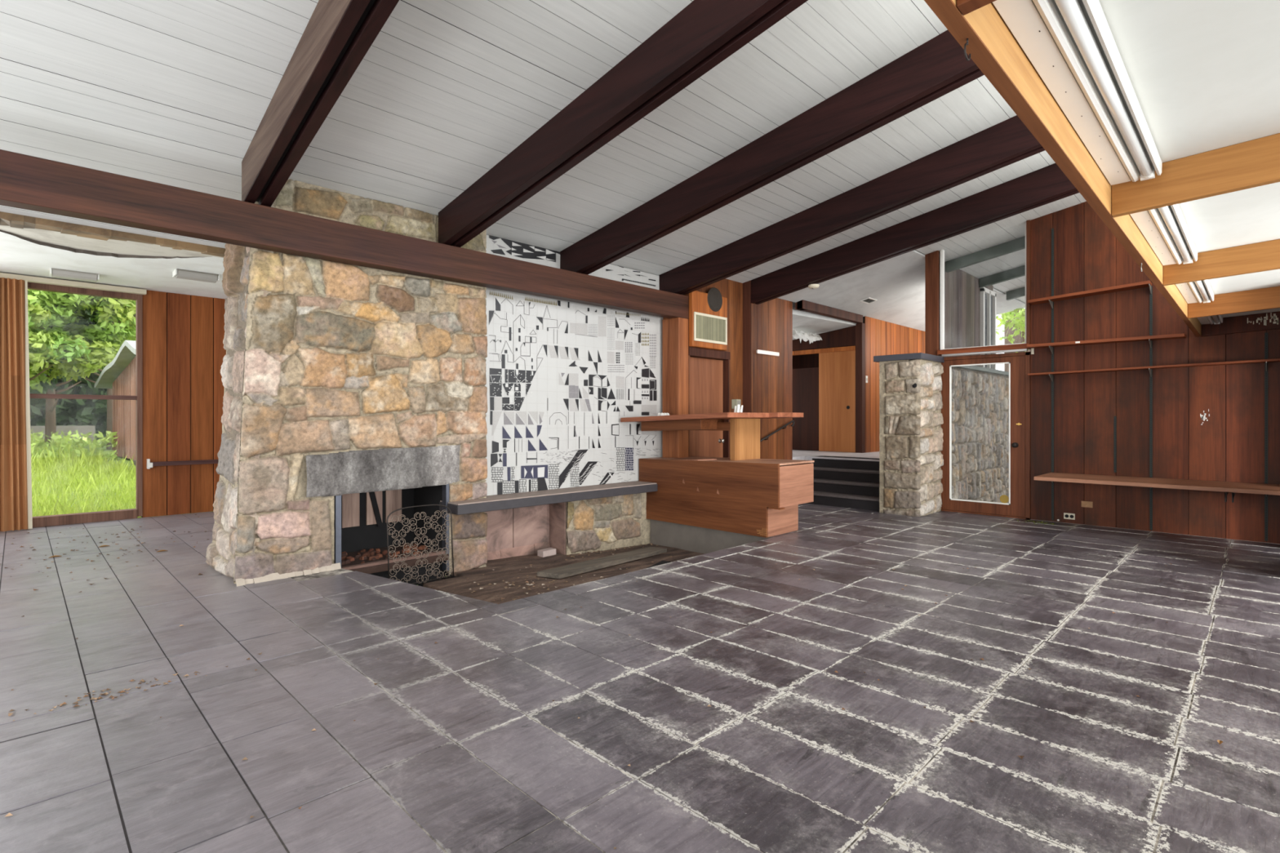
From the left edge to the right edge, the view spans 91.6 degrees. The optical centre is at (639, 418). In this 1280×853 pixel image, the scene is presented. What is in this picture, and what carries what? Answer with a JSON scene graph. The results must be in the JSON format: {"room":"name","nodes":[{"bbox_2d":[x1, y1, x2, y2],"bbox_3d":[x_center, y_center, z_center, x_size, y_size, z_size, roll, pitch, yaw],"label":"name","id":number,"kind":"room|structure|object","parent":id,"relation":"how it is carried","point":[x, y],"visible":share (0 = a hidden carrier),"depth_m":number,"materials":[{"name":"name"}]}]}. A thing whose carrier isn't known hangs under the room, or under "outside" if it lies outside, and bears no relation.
{"room":"living room","nodes":[
{"label":"living room","id":0,"kind":"room"},
{"bbox_2d":[0,211,227,298],"bbox_3d":[-6.208,-1.770,6.420,6.900,0.260,3.140,0,0,-45],"label":"ceiling","id":1,"kind":"structure","parent":0,"point":[29,246],"depth_m":6.50,"materials":[{"name":"white paint"}]},
{"bbox_2d":[49,267,98,282],"bbox_3d":[-6.571,-1.657,7.236,0.416,0.085,0.220,0,0,-45],"label":"ceiling light","id":2,"kind":"object","parent":1,"relation":"attached to","point":[56,273],"visible":1,"depth_m":7.17,"materials":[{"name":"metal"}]},
{"bbox_2d":[172,268,219,283],"bbox_3d":[-5.180,-1.657,7.267,0.416,0.085,0.220,0,0,-45],"label":"ceiling light","id":3,"kind":"object","parent":1,"relation":"attached to","point":[177,273],"visible":1,"depth_m":7.20,"materials":[{"name":"metal"}]},
{"bbox_2d":[142,289,226,517],"bbox_3d":[-7.426,-0.200,7.395,6.556,3.000,0.120,0,0,-45],"label":"wall","id":4,"kind":"structure","parent":0,"point":[184,352],"depth_m":8.49,"materials":[{"name":"brown wood"}]},
{"bbox_2d":[24,281,142,527],"bbox_3d":[-7.195,-0.200,7.577,1.780,3.000,0.150,0,0,-45],"label":"window","id":5,"kind":"structure","parent":4,"relation":"in","point":[121,514],"depth_m":8.03,"materials":[{"name":"brown wood"}]},
{"bbox_2d":[0,272,146,294],"bbox_3d":[-7.108,-1.655,7.511,1.810,0.060,0.095,0,0,-45],"label":"blind headrail","id":6,"kind":"object","parent":5,"relation":"attached to","point":[29,278],"visible":1,"depth_m":7.63,"materials":[{"name":"white metal"}]},
{"bbox_2d":[146,458,218,469],"bbox_3d":[-5.920,0.595,8.752,1.595,0.130,0.090,0,0,-45],"label":"wall bar","id":7,"kind":"object","parent":4,"relation":"attached to","point":[149,464],"visible":0.58,"depth_m":8.41,"materials":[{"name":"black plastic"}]},
{"bbox_2d":[484,502,565,559],"bbox_3d":[-1.323,1.338,6.957,1.128,0.824,0.330,0,0,-45],"label":"wall niche","id":8,"kind":"object","parent":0,"point":[524,531],"visible":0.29,"depth_m":7.15,"materials":[{"name":"paint"}]},
{"bbox_2d":[0,0,1086,315],"bbox_3d":[1.361,-2.332,6.912,18.300,1.264,7.050,0,0,-45],"label":"ceiling","id":9,"kind":"structure","parent":0,"point":[176,93],"depth_m":4.43,"materials":[{"name":"paint"}]},
{"bbox_2d":[241,0,399,207],"bbox_3d":[-1.283,-2.241,3.051,0.186,1.163,5.077,0,0,-43],"label":"ceiling beam","id":10,"kind":"structure","parent":9,"relation":"attached to","point":[338,34],"depth_m":3.72,"materials":[{"name":"brown wood"}]},
{"bbox_2d":[438,0,808,247],"bbox_3d":[-0.082,-2.238,4.274,0.184,1.168,5.100,0,0,-45],"label":"ceiling beam","id":11,"kind":"structure","parent":9,"relation":"attached to","point":[704,33],"depth_m":4.27,"materials":[{"name":"brown wood"}]},
{"bbox_2d":[560,30,984,274],"bbox_3d":[0.999,-2.223,5.489,0.184,1.198,5.290,0,0,-45],"label":"ceiling beam","id":12,"kind":"structure","parent":9,"relation":"attached to","point":[938,67],"depth_m":5.14,"materials":[{"name":"brown wood"}]},
{"bbox_2d":[659,115,1044,295],"bbox_3d":[2.197,-2.223,6.687,0.184,1.198,5.290,0,0,-45],"label":"ceiling beam","id":13,"kind":"structure","parent":9,"relation":"attached to","point":[1007,142],"depth_m":6.42,"materials":[{"name":"brown wood"}]},
{"bbox_2d":[751,163,1079,304],"bbox_3d":[3.392,-2.263,7.532,0.184,1.118,4.795,0,0,-45],"label":"ceiling beam","id":14,"kind":"structure","parent":9,"relation":"attached to","point":[1047,184],"depth_m":7.43,"materials":[{"name":"brown wood"}]},
{"bbox_2d":[808,284,819,288],"bbox_3d":[2.409,-1.827,8.636,0.150,0.053,0.150,0,0,-45],"label":"smoke detector","id":15,"kind":"object","parent":14,"relation":"attached to","point":[811,286],"visible":1,"depth_m":8.59,"materials":[{"name":"plastic"}]},
{"bbox_2d":[945,235,1025,272],"bbox_3d":[5.636,-2.517,8.372,0.090,0.615,2.870,0,0,-45],"label":"soffit beam","id":16,"kind":"structure","parent":9,"relation":"attached to","point":[1018,244],"depth_m":8.96,"materials":[{"name":"paint"}]},
{"bbox_2d":[979,265,1025,287],"bbox_3d":[6.753,-2.517,9.489,0.090,0.615,2.870,0,0,-45],"label":"soffit beam","id":17,"kind":"structure","parent":9,"relation":"attached to","point":[1018,272],"depth_m":10.23,"materials":[{"name":"paint"}]},
{"bbox_2d":[1006,286,1025,300],"bbox_3d":[7.856,-2.517,10.592,0.090,0.615,2.870,0,0,-45],"label":"soffit beam","id":18,"kind":"structure","parent":9,"relation":"attached to","point":[1020,292],"depth_m":11.46,"materials":[{"name":"paint"}]},
{"bbox_2d":[422,543,704,604],"bbox_3d":[-0.640,1.878,6.261,3.950,0.744,2.280,0,0,-45],"label":"floor","id":19,"kind":"structure","parent":0,"point":[496,571],"depth_m":6.14,"materials":[{"name":"brown wood"}]},
{"bbox_2d":[386,504,453,584],"bbox_3d":[-2.011,1.152,5.722,0.626,0.706,0.068,0,0,-45],"label":"fire screen","id":20,"kind":"object","parent":19,"relation":"on","point":[390,513],"visible":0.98,"depth_m":5.71,"materials":[{"name":"black metal"}]},
{"bbox_2d":[537,547,555,557],"bbox_3d":[-1.068,1.533,7.135,0.100,0.070,0.200,0,0,39],"label":"brick","id":21,"kind":"object","parent":19,"relation":"on","point":[544,553],"visible":1,"depth_m":7.09,"materials":[{"name":"brick"}]},
{"bbox_2d":[463,543,687,600],"bbox_3d":[-0.341,1.555,6.405,3.044,0.126,1.734,0,0,-45],"label":"debris","id":22,"kind":"object","parent":19,"relation":"on","point":[588,553],"visible":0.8,"depth_m":5.77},
{"bbox_2d":[537,546,666,578],"bbox_3d":[-0.330,1.543,6.745,0.235,0.126,1.958,0,0,36],"label":"plank","id":23,"kind":"object","parent":19,"relation":"on","point":[567,571],"visible":1,"depth_m":6.53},
{"bbox_2d":[647,560,671,568],"bbox_3d":[0.195,1.576,6.643,0.104,0.049,0.501,0,0,24],"label":"scrap","id":24,"kind":"object","parent":19,"relation":"on","point":[661,562],"visible":0.4,"depth_m":6.72,"materials":[{"name":"grey"}]},
{"bbox_2d":[565,492,650,555],"bbox_3d":[-0.463,1.335,7.768,1.390,0.830,0.400,0,0,-45],"label":"wall","id":25,"kind":"structure","parent":0,"point":[606,523],"depth_m":7.58,"materials":[{"name":"stone"}]},
{"bbox_2d":[0,503,1279,852],"bbox_3d":[-0.308,1.379,4.586,12.450,0.162,13.920,0,0,-45],"label":"floor","id":26,"kind":"structure","parent":0,"point":[482,759],"depth_m":2.93,"materials":[{"name":"tile"}]},
{"bbox_2d":[0,277,32,531],"bbox_3d":[-7.462,-0.163,7.024,0.870,2.915,0.074,0,0,-45],"label":"curtain","id":27,"kind":"object","parent":26,"relation":"on","point":[15,477],"visible":1,"depth_m":7.22,"materials":[{"name":"brown fabric"}]},
{"bbox_2d":[205,178,488,586],"bbox_3d":[-1.093,0.285,6.162,4.833,4.530,3.060,0,0,-45],"label":"stone fireplace","id":28,"kind":"object","parent":26,"relation":"on","point":[354,396],"visible":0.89,"depth_m":5.46,"materials":[{"name":"beige stone"}]},
{"bbox_2d":[439,480,657,515],"bbox_3d":[-0.893,0.873,7.087,2.790,0.105,0.375,0,0,-45],"label":"hearth ledge","id":29,"kind":"object","parent":28,"relation":"attached to","point":[513,500],"visible":0.97,"depth_m":6.76,"materials":[{"name":"stone"}]},
{"bbox_2d":[1,514,1173,849],"bbox_3d":[-1.720,1.292,5.768,9.207,0.010,9.784,0,0,-45],"label":"litter","id":30,"kind":"object","parent":26,"relation":"on","point":[836,671],"visible":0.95,"depth_m":3.05,"materials":[{"name":"brown"}]},
{"bbox_2d":[662,317,688,457],"bbox_3d":[0.479,0.052,8.431,0.200,2.795,0.295,0,0,-45],"label":"wall panel","id":31,"kind":"object","parent":26,"relation":"on","point":[675,331],"visible":0.44,"depth_m":8.34,"materials":[{"name":"brown wood"}]},
{"bbox_2d":[0,149,688,319],"bbox_3d":[-2.791,-1.499,5.054,9.600,0.308,0.155,0,0,-45],"label":"tie beam","id":32,"kind":"structure","parent":31,"relation":"on","point":[27,182],"depth_m":4.91,"materials":[{"name":"brown wood"}]},
{"bbox_2d":[620,412,813,537],"bbox_3d":[0.979,0.614,7.669,1.370,1.373,2.140,0,0,-45],"label":"bar counter","id":33,"kind":"object","parent":26,"relation":"on","point":[745,493],"depth_m":7.28,"materials":[{"name":"brown wood"}]},
{"bbox_2d":[657,413,669,416],"bbox_3d":[0.308,-0.049,8.192,0.160,0.062,0.110,0,0,-45],"label":"cluster","id":34,"kind":"object","parent":33,"relation":"in","point":[658,414],"visible":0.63,"depth_m":8.15,"materials":[{"name":"white plastic"}]},
{"bbox_2d":[671,457,716,460],"bbox_3d":[0.602,0.513,7.813,0.250,0.053,0.781,0,0,-40],"label":"board","id":35,"kind":"object","parent":33,"relation":"on","point":[682,459],"visible":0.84,"depth_m":7.62,"materials":[{"name":"brown wood"}]},
{"bbox_2d":[620,412,803,422],"bbox_3d":[0.877,-0.015,7.771,1.370,0.116,1.810,0,0,-45],"label":"shelf","id":36,"kind":"object","parent":33,"relation":"attached to","point":[733,416],"depth_m":7.35,"materials":[{"name":"brown wood"}]},
{"bbox_2d":[731,399,740,412],"bbox_3d":[1.126,-0.143,7.276,0.080,0.164,0.073,0,0,-45],"label":"metal can","id":37,"kind":"object","parent":33,"relation":"on","point":[734,402],"visible":0.67,"depth_m":7.25,"materials":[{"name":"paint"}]},
{"bbox_2d":[733,404,742,412],"bbox_3d":[1.135,-0.112,7.149,0.111,0.098,0.063,0,0,-45],"label":"scrap","id":38,"kind":"object","parent":33,"relation":"on","point":[739,410],"visible":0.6,"depth_m":7.13,"materials":[{"name":"white paper"}]},
{"bbox_2d":[804,455,879,511],"bbox_3d":[3.221,0.965,9.656,1.131,0.670,1.540,0,0,-45],"label":"entry steps","id":39,"kind":"structure","parent":26,"relation":"on","point":[851,482],"depth_m":9.50,"materials":[{"name":"stone"}]},
{"bbox_2d":[873,352,944,516],"bbox_3d":[3.816,0.225,8.742,0.960,2.190,0.674,0,0,-45],"label":"stone pier","id":40,"kind":"object","parent":26,"relation":"on","point":[911,460],"visible":0.99,"depth_m":8.43,"materials":[{"name":"stone"}]},
{"bbox_2d":[924,250,941,356],"bbox_3d":[4.198,-1.626,8.911,0.140,1.508,0.175,0,0,-45],"label":"wall post","id":41,"kind":"object","parent":40,"relation":"on","point":[932,260],"visible":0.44,"depth_m":8.86,"materials":[{"name":"brown wood"}]},
{"bbox_2d":[1006,518,1070,526],"bbox_3d":[4.952,1.291,7.760,0.618,0.010,0.386,0,0,20],"label":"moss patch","id":42,"kind":"object","parent":26,"relation":"on","point":[1034,522],"visible":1,"depth_m":7.74,"materials":[{"name":"green plant"}]},
{"bbox_2d":[650,519,773,554],"bbox_3d":[0.849,1.601,7.531,0.150,0.597,1.870,0,0,-45],"label":"wall","id":43,"kind":"structure","parent":0,"point":[686,537],"depth_m":7.60,"materials":[{"name":"concrete"}]},
{"bbox_2d":[684,278,751,457],"bbox_3d":[1.071,-0.365,8.869,1.271,3.329,0.259,0,0,-40],"label":"wall","id":44,"kind":"structure","parent":0,"point":[736,359],"depth_m":9.10,"materials":[{"name":"brown wood"}]},
{"bbox_2d":[689,356,724,457],"bbox_3d":[0.926,0.220,8.762,0.842,2.140,0.118,0,0,-45],"label":"door","id":45,"kind":"structure","parent":44,"relation":"in","point":[706,375],"depth_m":8.80,"materials":[{"name":"brown wood"}]},
{"bbox_2d":[688,287,727,351],"bbox_3d":[0.959,-1.400,8.630,0.770,0.856,0.088,0,0,-45],"label":"wall panel","id":46,"kind":"object","parent":44,"relation":"attached to","point":[708,312],"visible":0.98,"depth_m":8.57,"materials":[{"name":"wood"}]},
{"bbox_2d":[747,280,792,459],"bbox_3d":[1.996,-0.370,9.618,1.156,3.340,0.120,0,0,-45],"label":"wall","id":47,"kind":"structure","parent":0,"point":[771,321],"depth_m":9.58,"materials":[{"name":"brown wood"}]},
{"bbox_2d":[756,349,779,355],"bbox_3d":[1.946,-0.999,9.459,0.583,0.060,0.035,0,0,-45],"label":"wall light","id":48,"kind":"object","parent":47,"relation":"attached to","point":[758,351],"visible":1,"depth_m":9.43,"materials":[{"name":"white plastic"}]},
{"bbox_2d":[760,420,794,442],"bbox_3d":[2.000,0.228,9.479,1.206,0.404,0.086,0,0,-45],"label":"handrail","id":49,"kind":"object","parent":47,"relation":"attached to","point":[793,421],"visible":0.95,"depth_m":9.54,"materials":[{"name":"black metal"}]},
{"bbox_2d":[792,302,856,339],"bbox_3d":[2.507,-1.719,11.494,2.400,0.462,2.090,0,0,-45],"label":"ceiling","id":50,"kind":"structure","parent":0,"point":[806,322],"depth_m":11.11,"materials":[{"name":"paint"}]},
{"bbox_2d":[792,329,822,343],"bbox_3d":[3.086,-1.514,11.572,0.910,0.210,0.220,0,0,-45],"label":"peeling paint","id":51,"kind":"object","parent":50,"relation":"attached to","point":[801,335],"visible":0.98,"depth_m":11.51,"materials":[{"name":"white paint"}]},
{"bbox_2d":[792,449,879,460],"bbox_3d":[4.278,0.765,12.169,5.940,0.270,3.640,0,0,-45],"label":"floor","id":52,"kind":"structure","parent":0,"point":[801,455],"depth_m":10.78,"materials":[{"name":"stone"}]},
{"bbox_2d":[792,315,924,453],"bbox_3d":[3.688,-0.300,12.668,5.810,3.200,2.300,0,0,-45],"label":"wall","id":53,"kind":"structure","parent":0,"point":[882,337],"depth_m":11.80,"materials":[{"name":"brown wood"}]},
{"bbox_2d":[792,367,818,450],"bbox_3d":[3.320,-0.188,12.300,0.030,1.625,0.700,0,0,-45],"label":"closet door","id":54,"kind":"structure","parent":53,"relation":"in","point":[805,380],"depth_m":12.31,"materials":[{"name":"brown wood"}]},
{"bbox_2d":[795,299,862,323],"bbox_3d":[3.302,-1.830,10.741,2.120,0.140,0.140,0,0,-45],"label":"header","id":55,"kind":"object","parent":53,"relation":"attached to","point":[804,305],"visible":0.97,"depth_m":10.54,"materials":[{"name":"brown wood"}]},
{"bbox_2d":[818,350,855,452],"bbox_3d":[3.740,-0.323,11.812,0.036,1.895,0.745,0,0,-45],"label":"closet door","id":56,"kind":"structure","parent":53,"relation":"in","point":[837,370],"depth_m":11.80,"materials":[{"name":"brown wood"}]},
{"bbox_2d":[777,250,1025,331],"bbox_3d":[4.907,-2.107,11.087,6.580,0.470,1.900,0,0,-45],"label":"ceiling","id":57,"kind":"structure","parent":0,"point":[897,283],"depth_m":10.11,"materials":[{"name":"paint"}]},
{"bbox_2d":[859,297,877,303],"bbox_3d":[3.886,-2.005,10.575,0.320,0.050,0.160,0,0,-45],"label":"ceiling vent","id":58,"kind":"object","parent":57,"relation":"in","point":[868,300],"visible":1,"depth_m":10.57,"materials":[{"name":"white metal"}]},
{"bbox_2d":[941,262,992,368],"bbox_3d":[5.222,-1.613,10.080,2.800,1.485,0.120,0,0,-45],"label":"wall","id":59,"kind":"structure","parent":0,"point":[962,289],"depth_m":9.86,"materials":[{"name":"grey wood"}]},
{"bbox_2d":[1030,201,1279,544],"bbox_3d":[7.071,-0.762,6.095,0.120,4.124,5.620,0,0,-45],"label":"wall","id":60,"kind":"structure","parent":0,"point":[1228,446],"depth_m":7.30,"materials":[{"name":"brown wood"}]},
{"bbox_2d":[937,220,1030,355],"bbox_3d":[4.644,-1.730,8.438,0.160,1.657,1.125,0,0,-45],"label":"window","id":61,"kind":"structure","parent":60,"relation":"in","point":[1021,345],"depth_m":8.23,"materials":[{"name":"brown wood"}]},
{"bbox_2d":[940,351,1030,519],"bbox_3d":[4.645,0.217,8.431,0.167,2.165,1.115,0,0,-45],"label":"door","id":62,"kind":"structure","parent":60,"relation":"in","point":[1019,505],"depth_m":8.18,"materials":[{"name":"brown wood"}]},
{"bbox_2d":[942,348,1027,356],"bbox_3d":[4.617,-0.885,8.379,0.060,0.030,1.040,0,0,-45],"label":"track","id":63,"kind":"object","parent":62,"relation":"attached to","point":[1021,349],"visible":1,"depth_m":8.34,"materials":[{"name":"metal"}]},
{"bbox_2d":[1051,228,1053,519],"bbox_3d":[5.211,-0.560,7.860,0.015,3.680,0.024,0,0,-45],"label":"shelf standard","id":64,"kind":"object","parent":60,"relation":"attached to","point":[1052,229],"visible":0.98,"depth_m":7.85,"materials":[{"name":"wood"}]},
{"bbox_2d":[1063,512,1075,519],"bbox_3d":[5.337,1.213,7.738,0.009,0.074,0.116,0,0,-45],"label":"power outlet","id":65,"kind":"object","parent":60,"relation":"attached to","point":[1066,516],"visible":1,"depth_m":7.74,"materials":[{"name":"white plastic"}]},
{"bbox_2d":[1081,501,1093,507],"bbox_3d":[5.466,1.048,7.612,0.006,0.075,0.115,0,0,-45],"label":"blank plate","id":66,"kind":"object","parent":60,"relation":"attached to","point":[1084,504],"visible":1,"depth_m":7.60,"materials":[{"name":"beige plastic"}]},
{"bbox_2d":[1027,280,1151,308],"bbox_3d":[5.405,-1.474,7.526,0.207,0.175,1.200,0,0,-45],"label":"wall shelf","id":67,"kind":"object","parent":60,"relation":"attached to","point":[1146,283],"visible":1,"depth_m":7.45,"materials":[{"name":"wood"}]},
{"bbox_2d":[1026,333,1186,354],"bbox_3d":[5.507,-0.876,7.430,0.199,0.127,1.510,0,0,-45],"label":"wall shelf","id":68,"kind":"object","parent":60,"relation":"attached to","point":[1051,345],"visible":1,"depth_m":7.33,"materials":[{"name":"wood"}]},
{"bbox_2d":[1114,416,1116,472],"bbox_3d":[5.659,0.305,7.412,0.015,0.670,0.024,0,0,-45],"label":"shelf standard","id":69,"kind":"object","parent":60,"relation":"attached to","point":[1115,417],"visible":1,"depth_m":7.41,"materials":[{"name":"metal"}]},
{"bbox_2d":[1149,285,1152,529],"bbox_3d":[5.894,-0.125,7.178,0.015,2.810,0.024,0,0,-45],"label":"shelf standard","id":70,"kind":"object","parent":60,"relation":"attached to","point":[1151,294],"visible":0.94,"depth_m":7.17,"materials":[{"name":"wood"}]},
{"bbox_2d":[1027,358,1279,382],"bbox_3d":[5.848,-0.539,7.090,0.197,0.151,2.455,0,0,-45],"label":"wall shelf","id":71,"kind":"object","parent":60,"relation":"attached to","point":[1275,360],"visible":1,"depth_m":7.01,"materials":[{"name":"wood"}]},
{"bbox_2d":[1033,472,1279,502],"bbox_3d":[5.889,0.759,6.589,0.847,0.162,2.790,0,0,-45],"label":"wall shelf","id":72,"kind":"object","parent":60,"relation":"attached to","point":[1226,487],"visible":1,"depth_m":6.61,"materials":[{"name":"brown wood"}]},
{"bbox_2d":[1200,408,1209,424],"bbox_3d":[6.222,-0.019,6.858,0.001,0.172,0.075,0,0,-45],"label":"scar","id":73,"kind":"object","parent":60,"relation":"attached to","point":[1202,416],"visible":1,"depth_m":6.86,"materials":[{"name":"white paint"}]},
{"bbox_2d":[1264,332,1267,541],"bbox_3d":[6.555,0.190,6.516,0.015,2.180,0.024,0,0,-45],"label":"shelf standard","id":74,"kind":"object","parent":60,"relation":"attached to","point":[1265,334],"visible":0.93,"depth_m":6.51,"materials":[{"name":"metal"}]},
{"bbox_2d":[1098,0,1279,317],"bbox_3d":[3.208,-1.268,1.069,12.450,0.365,3.975,0,0,-45],"label":"ceiling","id":75,"kind":"structure","parent":0,"point":[1204,75],"depth_m":2.06,"materials":[{"name":"paint"}]},
{"bbox_2d":[956,0,995,15],"bbox_3d":[2.082,-1.073,0.015,0.045,0.333,3.876,0,0,-45],"label":"joist","id":76,"kind":"object","parent":75,"relation":"attached to","point":[965,6],"visible":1,"depth_m":1.36,"materials":[{"name":"brown wood"}]},
{"bbox_2d":[924,0,1201,337],"bbox_3d":[1.787,-1.013,2.491,12.450,0.214,0.040,0,0,-45],"label":"fascia beam","id":77,"kind":"structure","parent":75,"relation":"attached to","point":[992,46],"depth_m":1.94,"materials":[{"name":"orange wood"}]},
{"bbox_2d":[964,38,970,61],"bbox_3d":[0.780,-0.880,1.483,0.040,0.052,0.004,0,0,-45],"label":"hook","id":78,"kind":"object","parent":77,"relation":"attached to","point":[966,42],"visible":1,"depth_m":1.48,"materials":[{"name":"black metal"}]},
{"bbox_2d":[992,0,1162,185],"bbox_3d":[1.478,-1.053,2.026,1.885,0.062,0.174,0,0,-45],"label":"tube light","id":79,"kind":"object","parent":75,"relation":"attached to","point":[1071,45],"visible":1,"depth_m":1.89,"materials":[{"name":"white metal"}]},
{"bbox_2d":[1129,204,1197,265],"bbox_3d":[2.903,-1.053,3.450,1.935,0.062,0.174,0,0,-45],"label":"tube light","id":80,"kind":"object","parent":75,"relation":"attached to","point":[1165,228],"visible":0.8,"depth_m":3.49,"materials":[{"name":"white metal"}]},
{"bbox_2d":[1175,279,1213,303],"bbox_3d":[4.317,-1.053,4.864,1.855,0.062,0.174,0,0,-45],"label":"tube light","id":81,"kind":"object","parent":75,"relation":"attached to","point":[1197,291],"visible":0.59,"depth_m":5.07,"materials":[{"name":"white metal"}]},
{"bbox_2d":[1111,133,1279,217],"bbox_3d":[3.489,-1.073,1.422,0.045,0.333,3.876,0,0,-45],"label":"joist","id":82,"kind":"object","parent":75,"relation":"attached to","point":[1253,163],"visible":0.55,"depth_m":2.56,"materials":[{"name":"orange wood"}]},
{"bbox_2d":[1196,315,1222,324],"bbox_3d":[5.629,-1.053,6.176,1.645,0.062,0.174,0,0,-45],"label":"tube light","id":83,"kind":"object","parent":75,"relation":"attached to","point":[1217,319],"visible":0.38,"depth_m":6.52,"materials":[{"name":"white metal"}]},
{"bbox_2d":[1163,239,1279,285],"bbox_3d":[4.932,-1.073,2.864,0.045,0.333,3.876,0,0,-45],"label":"joist","id":84,"kind":"object","parent":75,"relation":"attached to","point":[1262,256],"visible":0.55,"depth_m":4.00,"materials":[{"name":"orange wood"}]},
{"bbox_2d":[1187,286,1279,318],"bbox_3d":[6.318,-1.073,4.250,0.045,0.333,3.876,0,0,-45],"label":"joist","id":85,"kind":"object","parent":75,"relation":"attached to","point":[1268,298],"visible":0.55,"depth_m":5.37,"materials":[{"name":"orange wood"}]},
{"bbox_2d":[1201,311,1279,336],"bbox_3d":[7.554,-1.073,5.487,0.048,0.333,3.876,0,0,-45],"label":"joist","id":86,"kind":"object","parent":75,"relation":"attached to","point":[1265,321],"visible":0.96,"depth_m":6.60,"materials":[{"name":"brown wood"}]},
{"label":"outside","id":87,"kind":"structure","parent":0,"visible":0},
{"bbox_2d":[995,308,1028,352],"bbox_3d":[8.405,-0.676,13.605,2.093,4.554,1.758,0,0,-27],"label":"tree","id":88,"kind":"object","parent":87,"point":[1020,322],"visible":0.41,"depth_m":13.54,"materials":[{"name":"green plant"}]},
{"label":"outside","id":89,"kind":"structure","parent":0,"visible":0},
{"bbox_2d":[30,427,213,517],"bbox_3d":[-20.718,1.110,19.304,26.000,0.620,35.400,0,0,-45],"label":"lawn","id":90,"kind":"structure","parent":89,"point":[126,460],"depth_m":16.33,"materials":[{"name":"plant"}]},
{"bbox_2d":[28,312,66,377],"bbox_3d":[-17.284,-0.966,15.899,3.984,4.144,2.395,0,0,-45],"label":"tree","id":91,"kind":"object","parent":90,"relation":"on","point":[47,337],"visible":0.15,"depth_m":16.77,"materials":[{"name":"green plant"}]},
{"bbox_2d":[29,309,92,444],"bbox_3d":[-19.005,-1.544,19.703,2.531,5.076,2.999,0,0,31],"label":"tree","id":92,"kind":"object","parent":90,"relation":"on","point":[51,403],"visible":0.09,"depth_m":19.88,"materials":[{"name":"green plant"}]},
{"bbox_2d":[30,425,95,443],"bbox_3d":[-21.991,0.675,20.577,6.000,0.850,0.200,0,0,-45],"label":"fence","id":93,"kind":"object","parent":90,"relation":"on","point":[84,429],"visible":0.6,"depth_m":22.19,"materials":[{"name":"grey wood"}]},
{"bbox_2d":[31,430,118,460],"bbox_3d":[-16.477,0.740,15.361,5.566,0.943,2.162,0,0,-45],"label":"undergrowth","id":94,"kind":"object","parent":90,"relation":"on","point":[85,441],"visible":0.51,"depth_m":16.48,"materials":[{"name":"green plant"}]},
{"bbox_2d":[29,304,121,439],"bbox_3d":[-24.033,-4.637,22.622,14.531,12.030,4.618,0,0,-45],"label":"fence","id":95,"kind":"object","parent":90,"relation":"on","point":[68,411],"visible":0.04,"depth_m":23.44,"materials":[{"name":"green plant"}]},
{"bbox_2d":[24,288,135,393],"bbox_3d":[-17.428,-2.817,17.393,6.286,7.790,4.726,0,0,-45],"label":"tree","id":96,"kind":"object","parent":90,"relation":"on","point":[38,301],"visible":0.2,"depth_m":17.99,"materials":[{"name":"green plant"}]},
{"bbox_2d":[31,294,135,449],"bbox_3d":[-16.982,-3.567,19.924,4.896,9.205,4.499,0,0,4],"label":"tree","id":97,"kind":"object","parent":90,"relation":"on","point":[80,329],"visible":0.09,"depth_m":19.17,"materials":[{"name":"green plant"}]},
{"bbox_2d":[94,340,135,465],"bbox_3d":[-11.469,-0.257,16.886,8.352,3.314,3.998,0,0,42],"label":"garden shed","id":98,"kind":"object","parent":90,"relation":"on","point":[119,375],"visible":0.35,"depth_m":16.60,"materials":[{"name":"wood"}]},
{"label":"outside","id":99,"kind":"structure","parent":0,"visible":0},
{"bbox_2d":[1031,519,1279,544],"bbox_3d":[10.950,1.675,9.083,9.670,0.150,9.360,0,0,-45],"label":"paved ground","id":100,"kind":"structure","parent":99,"point":[1031,519],"depth_m":8.68,"materials":[{"name":"grey stone"}]},
{"bbox_2d":[951,367,1008,503],"bbox_3d":[6.197,0.500,11.184,5.820,2.600,0.427,0,0,-45],"label":"stone wall","id":101,"kind":"structure","parent":100,"relation":"on","point":[980,400],"depth_m":10.46,"materials":[{"name":"grey stone"}]},
{"bbox_2d":[951,365,1008,376],"bbox_3d":[6.201,-0.833,11.215,5.870,0.065,0.470,0,0,-45],"label":"coping","id":102,"kind":"object","parent":101,"relation":"on","point":[975,368],"visible":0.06,"depth_m":10.53},
{"bbox_2d":[980,287,995,369],"bbox_3d":[6.012,-1.545,10.747,0.700,1.350,0.056,0,0,-45],"label":"window","id":103,"kind":"structure","parent":102,"relation":"on","point":[988,297],"depth_m":10.74,"materials":[{"name":"white glass"}]},
{"bbox_2d":[984,293,991,367],"bbox_3d":[6.000,-1.525,10.766,0.610,1.250,0.008,0,0,-45],"label":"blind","id":104,"kind":"object","parent":103,"relation":"attached to","point":[986,295],"depth_m":10.74,"materials":[{"name":"white fabric"}]},
{"bbox_2d":[1004,309,1030,372],"bbox_3d":[12.212,-0.550,12.622,0.120,4.300,8.580,0,0,-45],"label":"wall","id":105,"kind":"structure","parent":100,"relation":"on","point":[1018,339],"depth_m":15.51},
{"bbox_3d":[-0.781,-0.070,7.662,2.870,3.740,0.260,0,0,-45],"label":"wall","id":106,"kind":"structure","parent":0,"visible":0},
{"bbox_2d":[484,235,662,495],"bbox_3d":[-0.699,-0.566,7.538,2.868,2.768,0.026,0,0,-45],"label":"tile mural","id":107,"kind":"object","parent":106,"relation":"attached to","point":[562,376],"visible":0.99,"depth_m":7.36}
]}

